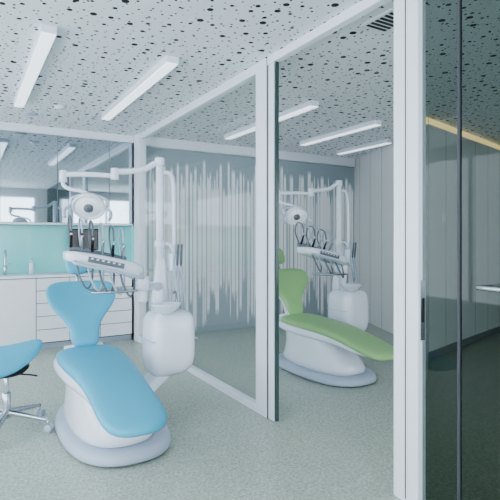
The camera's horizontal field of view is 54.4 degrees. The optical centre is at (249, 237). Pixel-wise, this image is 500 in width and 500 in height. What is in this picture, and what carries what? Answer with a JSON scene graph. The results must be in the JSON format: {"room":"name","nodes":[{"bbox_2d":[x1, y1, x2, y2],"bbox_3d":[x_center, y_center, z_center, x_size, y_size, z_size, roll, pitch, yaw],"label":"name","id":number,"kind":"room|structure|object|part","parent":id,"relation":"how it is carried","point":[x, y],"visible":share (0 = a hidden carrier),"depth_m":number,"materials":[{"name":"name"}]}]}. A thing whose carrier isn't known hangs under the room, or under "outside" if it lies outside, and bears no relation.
{"room":"dental clinic","nodes":[
{"label":"dental clinic","id":0,"kind":"room"},
{"bbox_2d":[24,112,37,115],"bbox_3d":[-2.375,-1.344,5.273,0.140,0.012,0.140,0,0,-30],"label":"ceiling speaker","id":1,"kind":"object","parent":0,"point":[26,113],"depth_m":5.25},
{"bbox_2d":[21,143,133,332],"bbox_3d":[-0.534,0.000,7.629,11.200,2.700,0.100,0,0,-30],"label":"wall","id":2,"kind":"structure","parent":0,"point":[133,143],"depth_m":6.90,"materials":[{"name":"white paint"}]},
{"bbox_2d":[0,225,121,273],"bbox_3d":[-3.562,0.145,5.784,4.090,0.610,0.013,0,0,-30],"label":"backsplash","id":3,"kind":"structure","parent":2,"relation":"attached to","point":[46,245],"depth_m":6.27,"materials":[{"name":"teal glass"}]},
{"bbox_2d":[0,130,132,225],"bbox_3d":[-3.437,-0.713,5.592,4.110,1.095,0.455,0,0,-30],"label":"mirror","id":4,"kind":"object","parent":2,"relation":"attached to","point":[31,191],"visible":0.98,"depth_m":5.95,"materials":[{"name":"grey glass"}]},
{"bbox_3d":[-2.640,-0.720,5.814,0.620,1.060,0.020,0,0,-30],"label":"mirror door","id":5,"kind":"part","parent":4,"relation":"part of","materials":[{"name":"clear glass"}]},
{"bbox_3d":[-3.435,-0.175,5.588,4.110,0.020,0.445,0,0,-30],"label":"rail","id":6,"kind":"part","parent":4,"relation":"part of","materials":[{"name":"white metal"}]},
{"bbox_2d":[0,122,133,143],"bbox_3d":[-3.439,-1.305,5.594,4.130,0.090,0.470,0,0,-30],"label":"trim","id":7,"kind":"structure","parent":4,"relation":"on","point":[6,126],"depth_m":6.00,"materials":[{"name":"white paint"}]},
{"bbox_3d":[-2.096,-0.720,6.132,0.620,1.060,0.020,0,0,-30],"label":"mirror door","id":8,"kind":"part","parent":4,"relation":"part of","materials":[{"name":"clear glass"}]},
{"bbox_3d":[-1.695,-0.720,6.368,0.290,1.060,0.020,0,0,-30],"label":"mirror door","id":9,"kind":"part","parent":4,"relation":"part of","materials":[{"name":"clear glass"}]},
{"bbox_2d":[122,226,133,261],"bbox_3d":[-1.667,0.145,6.625,0.030,0.610,0.455,0,0,-30],"label":"backsplash","id":10,"kind":"structure","parent":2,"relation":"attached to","point":[128,230],"depth_m":6.50,"materials":[{"name":"teal glass"}]},
{"bbox_2d":[0,323,427,499],"bbox_3d":[1.592,1.400,4.006,11.400,0.100,9.100,0,0,-30],"label":"floor","id":11,"kind":"structure","parent":0,"point":[327,442],"depth_m":3.19,"materials":[{"name":"plastic"}]},
{"bbox_2d":[0,339,53,432],"bbox_3d":[-1.730,1.041,3.390,0.633,0.618,0.665,0,0,-30],"label":"stool","id":12,"kind":"object","parent":11,"relation":"on","point":[15,359],"visible":1,"depth_m":3.38,"materials":[{"name":"blue fabric"}]},
{"bbox_3d":[-1.668,1.238,3.260,0.048,0.082,0.305,0,0,-15],"label":"leg","id":13,"kind":"part","parent":12,"relation":"part of","materials":[{"name":"silver metal"}]},
{"bbox_3d":[-1.710,0.834,3.403,0.475,0.208,0.390,0,0,-30],"label":"seat","id":14,"kind":"part","parent":12,"relation":"part of","materials":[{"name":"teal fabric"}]},
{"bbox_3d":[-1.654,1.238,3.544,0.048,0.082,0.305,0,0,21],"label":"leg","id":15,"kind":"part","parent":12,"relation":"part of","materials":[{"name":"silver metal"}]},
{"bbox_3d":[-1.558,1.238,3.392,0.305,0.081,0.048,0,0,5],"label":"leg","id":16,"kind":"part","parent":12,"relation":"part of","materials":[{"name":"silver metal"}]},
{"bbox_2d":[0,271,131,348],"bbox_3d":[-3.431,0.900,5.581,4.110,0.900,0.460,0,0,-30],"label":"base cabinet","id":17,"kind":"object","parent":11,"relation":"on","point":[26,314],"visible":0.67,"depth_m":5.87,"materials":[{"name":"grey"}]},
{"bbox_3d":[-2.798,0.877,5.718,0.512,0.777,0.025,0,0,-30],"label":"door","id":18,"kind":"part","parent":17,"relation":"part of","materials":[{"name":"white laminate"}]},
{"bbox_3d":[-2.410,0.715,5.945,0.372,0.142,0.025,0,0,-30],"label":"drawer","id":19,"kind":"part","parent":17,"relation":"part of","materials":[{"name":"white laminate"}]},
{"bbox_3d":[-2.410,0.870,5.945,0.372,0.152,0.025,0,0,-30],"label":"drawer","id":20,"kind":"part","parent":17,"relation":"part of","materials":[{"name":"white laminate"}]},
{"bbox_3d":[-2.410,1.030,5.945,0.372,0.152,0.025,0,0,-30],"label":"drawer","id":21,"kind":"part","parent":17,"relation":"part of","materials":[{"name":"white laminate"}]},
{"bbox_3d":[-2.410,0.562,5.945,0.372,0.147,0.025,0,0,-30],"label":"drawer","id":22,"kind":"part","parent":17,"relation":"part of","materials":[{"name":"white laminate"}]},
{"bbox_3d":[-2.410,1.190,5.945,0.372,0.152,0.025,0,0,-30],"label":"drawer","id":23,"kind":"part","parent":17,"relation":"part of","materials":[{"name":"white laminate"}]},
{"bbox_2d":[0,271,119,278],"bbox_3d":[-3.431,0.465,5.581,4.110,0.030,0.460,0,0,-30],"label":"countertop","id":24,"kind":"structure","parent":17,"relation":"on","point":[96,273],"depth_m":5.99,"materials":[{"name":"white laminate"}]},
{"bbox_2d":[3,249,10,274],"bbox_3d":[-2.924,0.294,5.856,0.082,0.312,0.180,0,0,-30],"label":"faucet","id":25,"kind":"object","parent":24,"relation":"on","point":[5,251],"visible":1,"depth_m":5.89,"materials":[{"name":"silver metal"}]},
{"bbox_3d":[-2.941,0.244,5.843,0.022,0.212,0.174,0,0,-30],"label":"spout","id":26,"kind":"part","parent":25,"relation":"part of","materials":[{"name":"silver metal"}]},
{"bbox_2d":[29,258,33,273],"bbox_3d":[-2.726,0.350,6.070,0.059,0.199,0.070,0,0,-30],"label":"soap dispenser","id":27,"kind":"object","parent":24,"relation":"on","point":[31,265],"visible":0.99,"depth_m":6.05,"materials":[{"name":"white plastic"}]},
{"bbox_2d":[70,229,97,272],"bbox_3d":[-2.186,0.165,6.393,0.360,0.570,0.160,0,0,-30],"label":"computer monitor","id":28,"kind":"object","parent":24,"relation":"on","point":[75,237],"visible":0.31,"depth_m":6.36,"materials":[{"name":"black plastic"}]},
{"bbox_3d":[-2.082,0.877,6.138,0.372,0.777,0.025,0,0,-30],"label":"door","id":29,"kind":"part","parent":17,"relation":"part of","materials":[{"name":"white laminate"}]},
{"bbox_3d":[-1.742,1.030,6.338,0.402,0.152,0.025,0,0,-30],"label":"drawer","id":30,"kind":"part","parent":17,"relation":"part of","materials":[{"name":"white laminate"}]},
{"bbox_3d":[-1.742,1.190,6.338,0.402,0.152,0.025,0,0,-30],"label":"drawer","id":31,"kind":"part","parent":17,"relation":"part of","materials":[{"name":"white laminate"}]},
{"bbox_3d":[-1.742,0.562,6.338,0.402,0.147,0.025,0,0,-30],"label":"drawer","id":32,"kind":"part","parent":17,"relation":"part of","materials":[{"name":"white laminate"}]},
{"bbox_3d":[-1.742,0.870,6.338,0.402,0.152,0.025,0,0,-30],"label":"drawer","id":33,"kind":"part","parent":17,"relation":"part of","materials":[{"name":"white laminate"}]},
{"bbox_3d":[-1.742,0.715,6.338,0.402,0.142,0.025,0,0,-30],"label":"drawer","id":34,"kind":"part","parent":17,"relation":"part of","materials":[{"name":"white laminate"}]},
{"bbox_2d":[46,261,170,466],"bbox_3d":[-0.910,0.730,3.273,0.702,1.240,1.764,0,0,-30],"label":"dental chair","id":35,"kind":"object","parent":11,"relation":"on","point":[109,416],"visible":0.88,"depth_m":3.00,"materials":[{"name":"blue leather"}]},
{"bbox_2d":[63,165,197,391],"bbox_3d":[-0.845,0.354,3.528,0.993,1.869,0.633,0,0,-30],"label":"dental unit","id":36,"kind":"object","parent":35,"relation":"attached to","point":[168,334],"depth_m":3.62,"materials":[{"name":"white plastic"}]},
{"bbox_2d":[59,157,164,220],"bbox_3d":[-1.046,-0.382,3.756,0.772,0.515,0.257,0,0,-30],"label":"lamp","id":37,"kind":"object","parent":36,"relation":"attached to","point":[87,205],"depth_m":3.68,"materials":[{"name":"white plastic"}]},
{"bbox_2d":[134,133,145,342],"bbox_3d":[-1.442,0.000,6.371,0.100,2.700,0.210,0,0,-30],"label":"post","id":38,"kind":"object","parent":11,"relation":"on","point":[139,144],"visible":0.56,"depth_m":6.29,"materials":[{"name":"white metal"}]},
{"bbox_2d":[140,338,255,411],"bbox_3d":[-0.664,1.320,5.030,0.055,0.060,2.890,0,0,-30],"label":"rail","id":39,"kind":"object","parent":11,"relation":"on","point":[220,385],"visible":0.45,"depth_m":4.25,"materials":[{"name":"white metal"}]},
{"bbox_2d":[146,147,353,332],"bbox_3d":[0.209,0.000,7.479,3.870,2.700,0.030,0,0,-30],"label":"glass partition","id":40,"kind":"structure","parent":11,"relation":"on","point":[216,193],"depth_m":7.15,"materials":[{"name":"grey glass"}]},
{"bbox_2d":[256,58,266,417],"bbox_3d":[0.105,0.000,3.719,0.055,2.700,0.150,0,0,-30],"label":"post","id":41,"kind":"object","parent":11,"relation":"on","point":[261,67],"visible":0.77,"depth_m":3.69,"materials":[{"name":"white metal"}]},
{"bbox_2d":[267,65,268,418],"bbox_3d":[0.148,0.000,3.646,0.035,2.700,0.020,0,0,-30],"label":"post gap","id":42,"kind":"object","parent":11,"relation":"on","point":[267,65],"visible":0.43,"depth_m":3.64,"materials":[{"name":"grey metal"}]},
{"bbox_2d":[268,61,278,420],"bbox_3d":[0.178,0.028,3.594,0.045,2.635,0.090,0,0,-30],"label":"stile","id":43,"kind":"object","parent":11,"relation":"on","point":[271,67],"depth_m":3.57,"materials":[{"name":"white paint"}]},
{"bbox_3d":[0.196,0.025,3.564,0.025,2.630,0.020,0,0,-30],"label":"glass edge","id":44,"kind":"part","parent":43,"relation":"part of","materials":[{"name":"glass"}]},
{"bbox_2d":[279,248,393,386],"bbox_3d":[0.803,0.730,4.800,0.702,1.240,1.764,0,0,-30],"label":"dental chair","id":45,"kind":"object","parent":11,"relation":"on","point":[319,349],"visible":0.84,"depth_m":4.57,"materials":[{"name":"green leather"}]},
{"bbox_2d":[295,186,368,330],"bbox_3d":[0.868,0.354,5.055,0.993,1.869,0.633,0,0,-30],"label":"dental unit","id":46,"kind":"object","parent":45,"relation":"attached to","point":[348,304],"depth_m":5.16,"materials":[{"name":"white plastic"}]},
{"bbox_2d":[279,180,342,225],"bbox_3d":[0.667,-0.382,5.283,0.772,0.515,0.257,0,0,-30],"label":"lamp","id":47,"kind":"object","parent":46,"relation":"attached to","point":[295,214],"depth_m":5.20,"materials":[{"name":"white plastic"}]},
{"bbox_2d":[394,0,425,499],"bbox_3d":[0.819,0.000,2.498,0.060,2.700,0.160,0,0,-30],"label":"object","id":48,"kind":"object","parent":11,"relation":"on","point":[415,9],"visible":1,"depth_m":2.46,"materials":[{"name":"white paint"}]},
{"bbox_2d":[405,0,405,498],"bbox_3d":[0.793,0.000,2.480,0.002,2.660,0.006,0,0,-30],"label":"groove","id":49,"kind":"object","parent":48,"relation":"attached to","point":[405,0],"depth_m":2.48,"materials":[{"name":"white metal"}]},
{"bbox_2d":[420,280,424,340],"bbox_3d":[0.861,0.360,2.426,0.030,0.300,0.006,0,0,-30],"label":"lock plate","id":50,"kind":"object","parent":48,"relation":"attached to","point":[422,282],"visible":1,"depth_m":2.42,"materials":[{"name":"silver metal"}]},
{"bbox_2d":[422,298,424,321],"bbox_3d":[0.863,0.360,2.422,0.014,0.120,0.004,0,0,-30],"label":"lock slot","id":51,"kind":"object","parent":50,"relation":"attached to","point":[423,299],"depth_m":2.42,"materials":[{"name":"metal"}]},
{"bbox_3d":[1.791,-0.010,0.842,0.006,2.680,3.240,0,0,-30],"label":"glass panel","id":52,"kind":"object","parent":11,"relation":"on","visible":0},
{"bbox_2d":[457,0,461,499],"bbox_3d":[0.968,0.000,2.245,0.018,2.700,0.012,0,0,-30],"label":"joint","id":53,"kind":"object","parent":52,"relation":"attached to","point":[459,2],"visible":1,"depth_m":2.24,"materials":[{"name":"grey"}]},
{"bbox_3d":[1.018,0.213,2.087,0.068,0.024,0.024,0,0,-30],"label":"door","id":54,"kind":"structure","parent":52,"relation":"attached to","visible":0},
{"bbox_2d":[476,285,499,291],"bbox_3d":[1.004,0.213,2.044,0.022,0.022,0.110,0,0,-30],"label":"handle bar","id":55,"kind":"object","parent":54,"relation":"attached to","point":[478,287],"visible":1,"depth_m":2.04,"materials":[{"name":"silver metal"}]},
{"bbox_2d":[0,0,499,158],"bbox_3d":[1.592,-1.400,4.006,11.400,0.100,9.100,0,0,-30],"label":"ceiling","id":56,"kind":"structure","parent":0,"point":[100,49],"depth_m":3.78,"materials":[{"name":"white"}]},
{"bbox_2d":[13,24,56,107],"bbox_3d":[-1.779,-1.321,3.942,0.100,0.058,2.000,0,0,-30],"label":"ceiling light","id":57,"kind":"object","parent":56,"relation":"attached to","point":[46,35],"visible":1,"depth_m":3.58,"materials":[{"name":"white paint"}]},
{"bbox_2d":[54,104,65,109],"bbox_3d":[-1.942,-1.333,4.971,0.120,0.034,0.120,0,0,-30],"label":"smoke detector","id":58,"kind":"object","parent":56,"relation":"attached to","point":[57,106],"visible":1,"depth_m":4.93,"materials":[{"name":"white paint"}]},
{"bbox_2d":[101,55,178,120],"bbox_3d":[-1.079,-1.321,4.468,0.100,0.058,2.000,0,0,-30],"label":"ceiling light","id":59,"kind":"object","parent":56,"relation":"attached to","point":[165,65],"visible":1,"depth_m":4.14,"materials":[{"name":"white paint"}]},
{"bbox_2d":[140,64,255,138],"bbox_3d":[-0.664,-1.312,5.030,0.055,0.075,2.890,0,0,-30],"label":"rail","id":60,"kind":"object","parent":56,"relation":"attached to","point":[249,74],"visible":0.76,"depth_m":4.57,"materials":[{"name":"white metal"}]},
{"bbox_2d":[224,122,255,139],"bbox_3d":[-0.100,-1.321,5.912,0.213,0.058,0.983,0,0,-30],"label":"ceiling light","id":61,"kind":"object","parent":56,"relation":"attached to","point":[252,127],"depth_m":6.01,"materials":[{"name":"white paint"}]},
{"bbox_2d":[279,100,318,121],"bbox_3d":[0.450,-1.321,4.974,0.213,0.058,0.842,0,0,-30],"label":"ceiling light","id":62,"kind":"object","parent":56,"relation":"attached to","point":[299,109],"depth_m":4.96,"materials":[{"name":"white paint"}]},
{"bbox_2d":[276,0,390,60],"bbox_3d":[0.497,-1.320,3.051,0.055,0.060,1.120,0,0,-30],"label":"top rail door","id":63,"kind":"object","parent":56,"relation":"attached to","point":[363,7],"visible":1,"depth_m":3.01,"materials":[{"name":"white metal"}]},
{"bbox_2d":[300,120,381,145],"bbox_3d":[1.103,-1.321,6.183,0.100,0.058,1.450,0,0,-30],"label":"ceiling light","id":64,"kind":"object","parent":56,"relation":"attached to","point":[374,123],"visible":1,"depth_m":6.03,"materials":[{"name":"white paint"}]},
{"bbox_2d":[336,139,391,154],"bbox_3d":[1.643,-1.321,7.080,0.100,0.058,1.050,0,0,-30],"label":"ceiling light","id":65,"kind":"object","parent":56,"relation":"attached to","point":[385,141],"visible":1,"depth_m":7.00,"materials":[{"name":"white paint"}]},
{"bbox_2d":[360,8,393,32],"bbox_3d":[0.851,-1.342,3.015,0.200,0.016,0.260,0,0,-30],"label":"ceiling vent","id":66,"kind":"object","parent":56,"relation":"in","point":[384,22],"visible":0.7,"depth_m":3.02,"materials":[{"name":"white metal"}]},
{"bbox_2d":[267,52,281,64],"bbox_3d":[0.183,-1.320,3.586,0.055,0.060,0.120,0,0,-30],"label":"track","id":67,"kind":"object","parent":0,"point":[272,58],"depth_m":3.57,"materials":[{"name":"white metal"}]},
{"bbox_2d":[354,142,393,333],"bbox_3d":[1.972,0.000,7.364,0.061,2.700,2.089,0,0,-8],"label":"wall","id":68,"kind":"structure","parent":0,"point":[373,171],"depth_m":7.43,"materials":[{"name":"white paint"}]},
{"bbox_2d":[146,136,354,166],"bbox_3d":[0.173,-1.285,7.391,3.720,0.130,0.075,0,0,-30],"label":"trim","id":69,"kind":"structure","parent":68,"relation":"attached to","point":[153,142],"depth_m":7.10,"materials":[{"name":"white paint"}]},
{"bbox_2d":[428,117,428,351],"bbox_3d":[2.037,0.000,5.867,0.003,2.700,0.922,0,0,6],"label":"wall","id":70,"kind":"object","parent":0,"point":[428,117],"depth_m":5.41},
{"bbox_2d":[426,332,499,499],"bbox_3d":[3.986,1.348,4.095,6.980,0.001,6.630,0,0,-30],"label":"floor","id":71,"kind":"structure","parent":0,"point":[480,358],"depth_m":3.55,"materials":[{"name":"plastic"}]},
{"bbox_2d":[426,124,499,358],"bbox_3d":[3.579,0.040,7.066,4.596,2.620,0.100,0,0,-45],"label":"wall","id":72,"kind":"structure","parent":0,"point":[480,162],"depth_m":6.08,"materials":[{"name":"white paint"}]},
{"bbox_2d":[442,213,445,222],"bbox_3d":[2.267,-0.235,5.686,0.072,0.110,0.020,0,0,-45],"label":"light switch","id":73,"kind":"object","parent":72,"relation":"attached to","point":[443,214],"visible":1,"depth_m":5.67,"materials":[{"name":"white paint"}]},
{"bbox_2d":[426,117,499,149],"bbox_3d":[3.569,-1.310,7.083,4.596,0.080,0.100,0,0,-45],"label":"trim","id":74,"kind":"structure","parent":72,"relation":"attached to","point":[431,121],"depth_m":6.15,"materials":[{"name":"beige"}]},
{"bbox_2d":[428,326,499,358],"bbox_3d":[3.617,1.310,7.022,4.596,0.080,0.016,0,0,-45],"label":"baseboard","id":75,"kind":"structure","parent":72,"relation":"attached to","point":[453,346],"depth_m":6.08,"materials":[{"name":"grey plastic"}]}
]}

